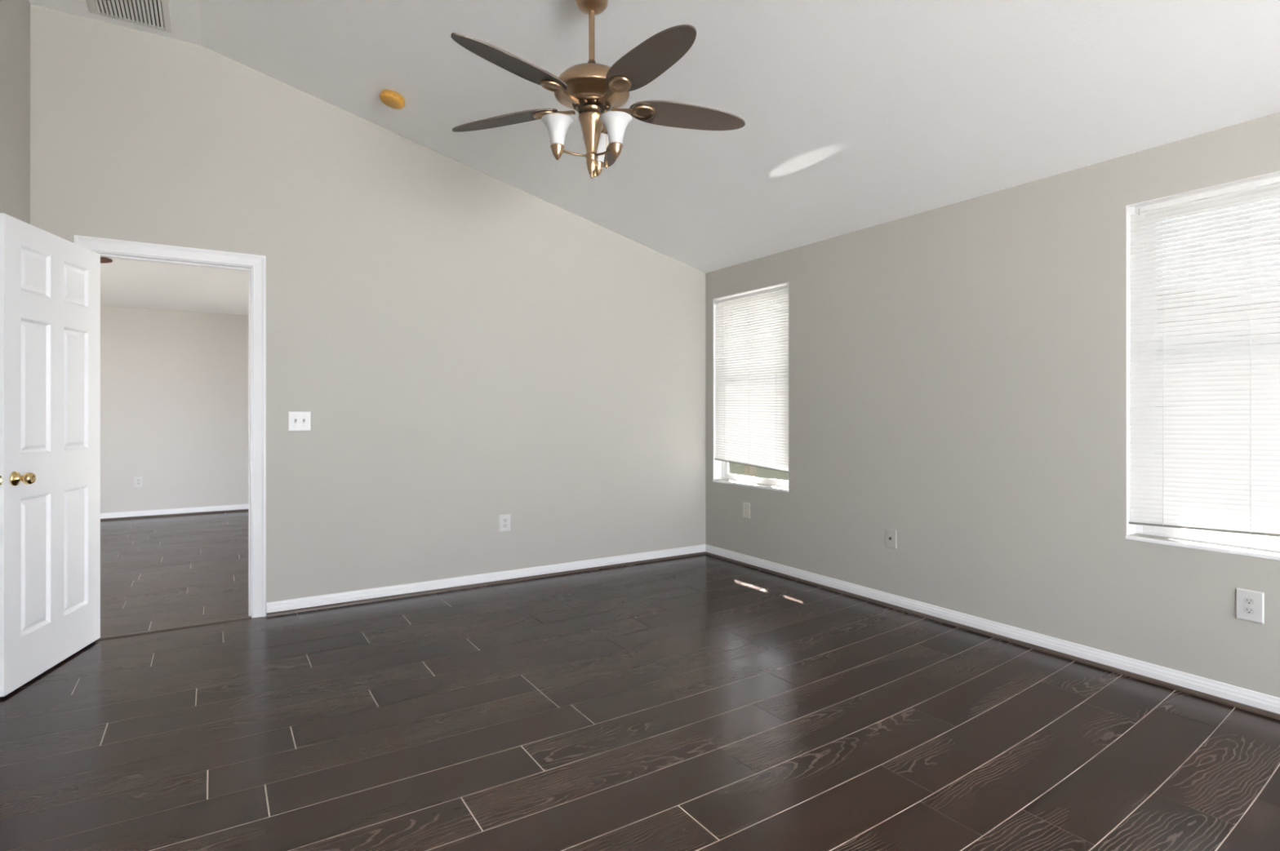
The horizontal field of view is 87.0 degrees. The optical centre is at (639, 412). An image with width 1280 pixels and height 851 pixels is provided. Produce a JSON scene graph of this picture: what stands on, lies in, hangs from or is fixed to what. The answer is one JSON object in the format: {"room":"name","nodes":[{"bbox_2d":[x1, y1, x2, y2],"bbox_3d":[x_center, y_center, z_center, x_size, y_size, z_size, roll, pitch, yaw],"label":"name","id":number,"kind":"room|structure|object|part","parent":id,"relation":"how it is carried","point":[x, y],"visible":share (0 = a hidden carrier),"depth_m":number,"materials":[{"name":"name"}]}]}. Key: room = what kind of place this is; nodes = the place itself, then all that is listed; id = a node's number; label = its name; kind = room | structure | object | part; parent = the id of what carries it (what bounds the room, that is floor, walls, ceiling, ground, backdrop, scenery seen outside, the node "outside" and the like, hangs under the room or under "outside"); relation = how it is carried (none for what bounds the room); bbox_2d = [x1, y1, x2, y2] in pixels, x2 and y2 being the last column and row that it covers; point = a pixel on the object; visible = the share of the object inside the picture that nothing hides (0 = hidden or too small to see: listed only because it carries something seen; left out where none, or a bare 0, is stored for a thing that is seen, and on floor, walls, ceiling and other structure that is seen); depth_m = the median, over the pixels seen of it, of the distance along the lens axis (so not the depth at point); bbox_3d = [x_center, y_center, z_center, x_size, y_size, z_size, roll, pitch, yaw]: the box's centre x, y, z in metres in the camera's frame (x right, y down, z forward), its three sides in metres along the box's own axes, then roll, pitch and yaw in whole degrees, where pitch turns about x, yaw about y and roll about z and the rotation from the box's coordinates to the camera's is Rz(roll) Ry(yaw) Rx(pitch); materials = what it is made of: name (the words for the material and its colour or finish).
{"room":"empty bedroom","nodes":[
{"label":"empty bedroom","id":0,"kind":"room"},
{"bbox_2d":[0,0,30,224],"bbox_3d":[-1.152,-0.425,0.212,0.120,3.525,7.750,0,0,-32],"label":"wall","id":1,"kind":"structure","parent":0,"point":[15,15],"depth_m":3.25,"materials":[{"name":"grey paint"}]},
{"bbox_2d":[0,213,100,697],"bbox_3d":[-2.820,0.185,3.286,0.114,2.080,0.802,0,0,-14],"label":"door","id":2,"kind":"structure","parent":1,"relation":"in","point":[50,283],"depth_m":3.19,"materials":[{"name":"white paint"}]},
{"bbox_3d":[-2.739,0.294,2.972,0.030,0.066,0.066,0,0,-14],"label":"knob","id":3,"kind":"part","parent":2,"relation":"part of","materials":[{"name":"gold metal"}]},
{"bbox_2d":[100,306,248,513],"bbox_3d":[-5.173,0.032,8.385,7.360,2.610,0.120,0,0,-32],"label":"wall","id":4,"kind":"structure","parent":0,"point":[174,384],"depth_m":8.06,"materials":[{"name":"grey paint"}]},
{"bbox_2d":[133,476,142,487],"bbox_3d":[-5.857,0.817,7.875,0.080,0.122,0.008,0,0,-32],"label":"wall outlet","id":5,"kind":"object","parent":4,"relation":"attached to","point":[138,481],"visible":1,"depth_m":7.87,"materials":[{"name":"grey plastic"}]},
{"bbox_2d":[100,504,248,519],"bbox_3d":[-5.205,1.197,8.286,7.200,0.080,0.014,0,0,-32],"label":"baseboard","id":6,"kind":"structure","parent":4,"relation":"attached to","point":[200,509],"depth_m":8.05,"materials":[{"name":"white paint"}]},
{"bbox_2d":[100,509,248,520],"bbox_3d":[-5.201,1.228,8.279,7.200,0.019,0.030,0,0,-32],"label":"trim","id":7,"kind":"structure","parent":4,"relation":"attached to","point":[239,510],"depth_m":8.03,"materials":[{"name":"brown"}]},
{"bbox_2d":[30,4,705,602],"bbox_3d":[-1.316,-0.475,4.767,4.726,3.425,0.115,0,0,-32],"label":"wall","id":8,"kind":"structure","parent":0,"point":[464,348],"depth_m":4.48,"materials":[{"name":"grey paint"}]},
{"bbox_2d":[74,235,266,617],"bbox_3d":[-2.681,0.146,3.900,0.897,2.181,0.151,0,0,-32],"label":"trim","id":9,"kind":"structure","parent":8,"relation":"attached to","point":[255,264],"depth_m":4.06,"materials":[{"name":"white paint"}]},
{"bbox_2d":[96,616,251,640],"bbox_3d":[-2.651,1.234,3.853,0.745,0.006,0.036,0,0,-32],"label":"trim","id":10,"kind":"structure","parent":8,"relation":"attached to","point":[249,617],"depth_m":3.84,"materials":[{"name":"brown"}]},
{"bbox_2d":[288,411,311,431],"bbox_3d":[-2.109,0.057,4.182,0.128,0.124,0.022,0,0,-32],"label":"light switch","id":11,"kind":"object","parent":8,"relation":"attached to","point":[297,420],"visible":1,"depth_m":4.18,"materials":[{"name":"white plastic"}]},
{"bbox_2d":[266,544,705,616],"bbox_3d":[-0.843,1.197,4.991,3.367,0.080,0.014,0,0,-32],"label":"baseboard","id":12,"kind":"structure","parent":8,"relation":"attached to","point":[316,601],"depth_m":4.74,"materials":[{"name":"white paint"}]},
{"bbox_2d":[266,551,705,617],"bbox_3d":[-0.839,1.228,4.984,3.367,0.019,0.030,0,0,-32],"label":"trim","id":13,"kind":"structure","parent":8,"relation":"attached to","point":[359,602],"depth_m":4.73,"materials":[{"name":"brown"}]},
{"bbox_2d":[499,514,511,532],"bbox_3d":[-0.982,0.808,4.906,0.086,0.124,0.008,0,0,-32],"label":"wall outlet","id":14,"kind":"object","parent":8,"relation":"attached to","point":[505,519],"visible":1,"depth_m":4.90,"materials":[{"name":"grey plastic"}]},
{"bbox_2d":[0,511,1279,850],"bbox_3d":[-1.706,1.297,2.923,7.360,0.120,12.920,0,0,-32],"label":"floor","id":15,"kind":"structure","parent":0,"point":[700,703],"depth_m":2.65,"materials":[{"name":"brown wood"}]},
{"bbox_2d":[28,0,1279,315],"bbox_3d":[-1.775,-1.751,2.921,7.480,1.155,12.990,0,0,-32],"label":"ceiling","id":16,"kind":"structure","parent":0,"point":[857,115],"depth_m":3.36,"materials":[{"name":"white paint"}]},
{"bbox_2d":[100,257,112,263],"bbox_3d":[-4.051,-1.068,4.193,1.227,0.290,1.266,0,0,-32],"label":"ceiling fan","id":17,"kind":"object","parent":16,"relation":"hanging from","point":[103,260],"visible":0.04,"depth_m":4.48,"materials":[{"name":"brown wood"}]},
{"bbox_2d":[85,0,173,33],"bbox_3d":[-2.668,-2.121,3.518,0.364,0.014,0.396,0,0,-32],"label":"ceiling vent","id":18,"kind":"object","parent":16,"relation":"in","point":[153,14],"visible":1,"depth_m":3.57,"materials":[{"name":"white metal"}]},
{"bbox_2d":[379,89,404,109],"bbox_3d":[-1.481,-1.868,4.032,0.143,0.072,0.146,0,0,-30],"label":"smoke detector","id":19,"kind":"object","parent":16,"relation":"attached to","point":[393,100],"visible":1,"depth_m":4.00,"materials":[{"name":"orange"}]},
{"bbox_2d":[450,0,745,178],"bbox_3d":[-0.169,-1.393,2.799,1.352,0.812,1.290,0,0,-32],"label":"ceiling fan","id":20,"kind":"object","parent":16,"relation":"hanging from","point":[591,89],"visible":1,"depth_m":2.77,"materials":[{"name":"brown wood"}]},
{"bbox_3d":[-0.609,-1.299,3.006,0.535,0.043,0.154,0,0,21],"label":"blade","id":21,"kind":"part","parent":20,"relation":"part of","materials":[{"name":"brown wood"}]},
{"bbox_3d":[-0.474,-1.299,2.515,0.154,0.043,0.535,0,0,39],"label":"blade","id":22,"kind":"part","parent":20,"relation":"part of","materials":[{"name":"brown wood"}]},
{"bbox_3d":[-0.344,-1.163,2.813,0.134,0.109,0.134,0,0,-32],"label":"lamp shade","id":23,"kind":"part","parent":20,"relation":"part of","materials":[{"name":"white glass"}]},
{"bbox_3d":[-0.283,-1.087,2.830,0.129,0.022,0.010,0,0,-16],"label":"lamp arm","id":24,"kind":"part","parent":20,"relation":"part of","materials":[{"name":"gold metal"}]},
{"bbox_3d":[-0.189,-1.159,2.998,0.134,0.109,0.134,0,0,-32],"label":"lamp shade","id":25,"kind":"part","parent":20,"relation":"part of","materials":[{"name":"white glass"}]},
{"bbox_3d":[-0.184,-1.299,3.285,0.154,0.043,0.535,0,0,3],"label":"blade","id":26,"kind":"part","parent":20,"relation":"part of","materials":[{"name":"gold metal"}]},
{"bbox_3d":[-0.145,-1.078,2.796,0.129,0.015,0.010,0,0,44],"label":"lamp arm","id":27,"kind":"part","parent":20,"relation":"part of","materials":[{"name":"gold metal"}]},
{"bbox_3d":[-0.144,-1.155,2.883,0.013,0.226,0.013,0,0,-32],"label":"pull chain","id":28,"kind":"part","parent":20,"relation":"part of","materials":[{"name":"gold metal"}]},
{"bbox_3d":[-0.099,-1.143,2.752,0.134,0.109,0.134,0,0,-32],"label":"lamp shade","id":29,"kind":"part","parent":20,"relation":"part of","materials":[{"name":"white glass"}]},
{"bbox_3d":[0.032,-1.299,2.491,0.154,0.043,0.535,0,0,-32],"label":"blade","id":30,"kind":"part","parent":20,"relation":"part of","materials":[{"name":"brown wood"}]},
{"bbox_3d":[0.213,-1.299,2.967,0.535,0.043,0.154,0,0,-15],"label":"blade","id":31,"kind":"part","parent":20,"relation":"part of","materials":[{"name":"brown wood"}]},
{"bbox_2d":[705,112,1279,697],"bbox_3d":[1.315,0.032,4.882,0.160,2.610,12.990,0,0,-32],"label":"wall","id":32,"kind":"structure","parent":0,"point":[957,371],"depth_m":3.70,"materials":[{"name":"grey paint"}]},
{"bbox_2d":[742,502,750,518],"bbox_3d":[0.858,0.795,5.445,0.008,0.120,0.086,0,0,-32],"label":"wall outlet","id":33,"kind":"object","parent":32,"relation":"attached to","point":[746,507],"visible":1,"depth_m":5.44,"materials":[{"name":"grey plastic"}]},
{"bbox_2d":[712,282,788,492],"bbox_3d":[0.928,-0.186,5.466,0.144,1.577,0.906,0,0,-32],"label":"window","id":34,"kind":"structure","parent":32,"relation":"in","point":[722,469],"depth_m":5.59,"materials":[{"name":"white plastic"}]},
{"bbox_3d":[0.909,0.593,5.454,0.100,0.019,0.906,0,0,-32],"label":"sill","id":35,"kind":"part","parent":34,"relation":"part of","materials":[{"name":"white stone"}]},
{"bbox_2d":[714,283,788,472],"bbox_3d":[0.887,-0.255,5.440,0.038,1.421,0.890,0,0,-32],"label":"window blind","id":36,"kind":"object","parent":34,"relation":"attached to","point":[746,433],"visible":0.99,"depth_m":5.40,"materials":[{"name":"white plastic"}]},
{"bbox_3d":[0.724,-0.262,5.703,0.030,1.353,0.007,0,0,-32],"label":"ladder cord","id":37,"kind":"part","parent":36,"relation":"part of","materials":[{"name":"white fabric"}]},
{"bbox_3d":[0.888,-0.255,5.444,0.030,1.368,0.007,0,0,-32],"label":"ladder cord","id":38,"kind":"part","parent":36,"relation":"part of","materials":[{"name":"white fabric"}]},
{"bbox_3d":[0.890,0.429,5.442,0.026,0.054,0.886,0,0,-32],"label":"rail","id":39,"kind":"part","parent":36,"relation":"part of","materials":[{"name":"grey plastic"}]},
{"bbox_3d":[0.959,0.177,5.486,0.018,0.770,0.830,0,0,-32],"label":"sash","id":40,"kind":"part","parent":34,"relation":"part of","materials":[{"name":"white plastic"}]},
{"bbox_3d":[0.974,-0.553,5.495,0.018,0.771,0.830,0,0,-32],"label":"sash","id":41,"kind":"part","parent":34,"relation":"part of","materials":[{"name":"white plastic"}]},
{"bbox_3d":[0.957,0.183,5.485,0.001,0.706,0.754,0,0,-32],"label":"glass pane","id":42,"kind":"part","parent":34,"relation":"part of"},
{"bbox_3d":[0.973,-0.553,5.494,0.001,0.695,0.754,0,0,-32],"label":"glass pane","id":43,"kind":"part","parent":34,"relation":"part of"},
{"bbox_2d":[884,528,896,549],"bbox_3d":[1.590,0.805,4.285,0.016,0.118,0.084,0,0,-32],"label":"cable plate","id":44,"kind":"object","parent":32,"relation":"attached to","point":[890,535],"visible":1,"depth_m":4.28,"materials":[{"name":"grey plastic"}]},
{"bbox_2d":[705,544,1279,714],"bbox_3d":[2.606,1.197,2.687,0.014,0.080,7.600,0,0,-32],"label":"baseboard","id":45,"kind":"structure","parent":32,"relation":"attached to","point":[1245,696],"depth_m":3.50,"materials":[{"name":"white paint"}]},
{"bbox_2d":[705,551,1279,719],"bbox_3d":[2.599,1.228,2.683,0.030,0.019,7.600,0,0,-32],"label":"trim","id":46,"kind":"structure","parent":32,"relation":"attached to","point":[1244,707],"depth_m":3.48,"materials":[{"name":"brown"}]},
{"bbox_2d":[1125,171,1279,560],"bbox_3d":[2.594,-0.186,2.841,0.144,1.577,0.906,0,0,-32],"label":"window","id":47,"kind":"structure","parent":32,"relation":"in","point":[1267,543],"depth_m":3.03,"materials":[{"name":"white plastic"}]},
{"bbox_3d":[2.576,0.593,2.829,0.100,0.019,0.906,0,0,-32],"label":"sill","id":48,"kind":"part","parent":47,"relation":"part of","materials":[{"name":"white wood"}]},
{"bbox_2d":[1128,176,1279,536],"bbox_3d":[2.554,-0.218,2.815,0.038,1.494,0.890,0,0,-32],"label":"window blind","id":49,"kind":"object","parent":47,"relation":"attached to","point":[1233,486],"visible":1,"depth_m":2.94,"materials":[{"name":"white plastic"}]},
{"bbox_3d":[2.390,-0.210,3.079,0.030,1.458,0.007,0,0,-32],"label":"ladder cord","id":50,"kind":"part","parent":49,"relation":"part of","materials":[{"name":"white fabric"}]},
{"bbox_3d":[2.556,0.504,2.817,0.026,0.049,0.886,0,0,-32],"label":"rail","id":51,"kind":"part","parent":49,"relation":"part of","materials":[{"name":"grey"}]},
{"bbox_3d":[2.555,-0.217,2.820,0.030,1.444,0.007,0,0,-32],"label":"ladder cord","id":52,"kind":"part","parent":49,"relation":"part of","materials":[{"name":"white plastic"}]},
{"bbox_3d":[2.626,0.177,2.861,0.018,0.770,0.830,0,0,-32],"label":"sash","id":53,"kind":"part","parent":47,"relation":"part of","materials":[{"name":"white plastic"}]},
{"bbox_3d":[2.641,-0.553,2.871,0.018,0.771,0.830,0,0,-32],"label":"sash","id":54,"kind":"part","parent":47,"relation":"part of","materials":[{"name":"white plastic"}]},
{"bbox_3d":[2.639,-0.553,2.870,0.001,0.695,0.754,0,0,-32],"label":"glass pane","id":55,"kind":"part","parent":47,"relation":"part of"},
{"bbox_3d":[2.624,0.183,2.860,0.001,0.706,0.754,0,0,-32],"label":"glass pane","id":56,"kind":"part","parent":47,"relation":"part of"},
{"bbox_2d":[1235,587,1264,623],"bbox_3d":[2.534,0.806,2.804,0.008,0.128,0.090,0,0,-32],"label":"wall outlet","id":57,"kind":"object","parent":32,"relation":"attached to","point":[1250,605],"visible":1,"depth_m":2.80,"materials":[{"name":"white plastic"}]},
{"bbox_2d":[1244,606,1254,614],"bbox_3d":[2.532,0.826,2.803,0.003,0.028,0.034,0,0,-32],"label":"receptacle","id":58,"kind":"object","parent":57,"relation":"attached to","point":[1247,610],"depth_m":2.80,"materials":[{"name":"grey plastic"}]},
{"bbox_2d":[1244,597,1254,604],"bbox_3d":[2.532,0.786,2.803,0.003,0.028,0.034,0,0,-32],"label":"receptacle","id":59,"kind":"object","parent":57,"relation":"attached to","point":[1247,601],"depth_m":2.80,"materials":[{"name":"grey plastic"}]}
]}

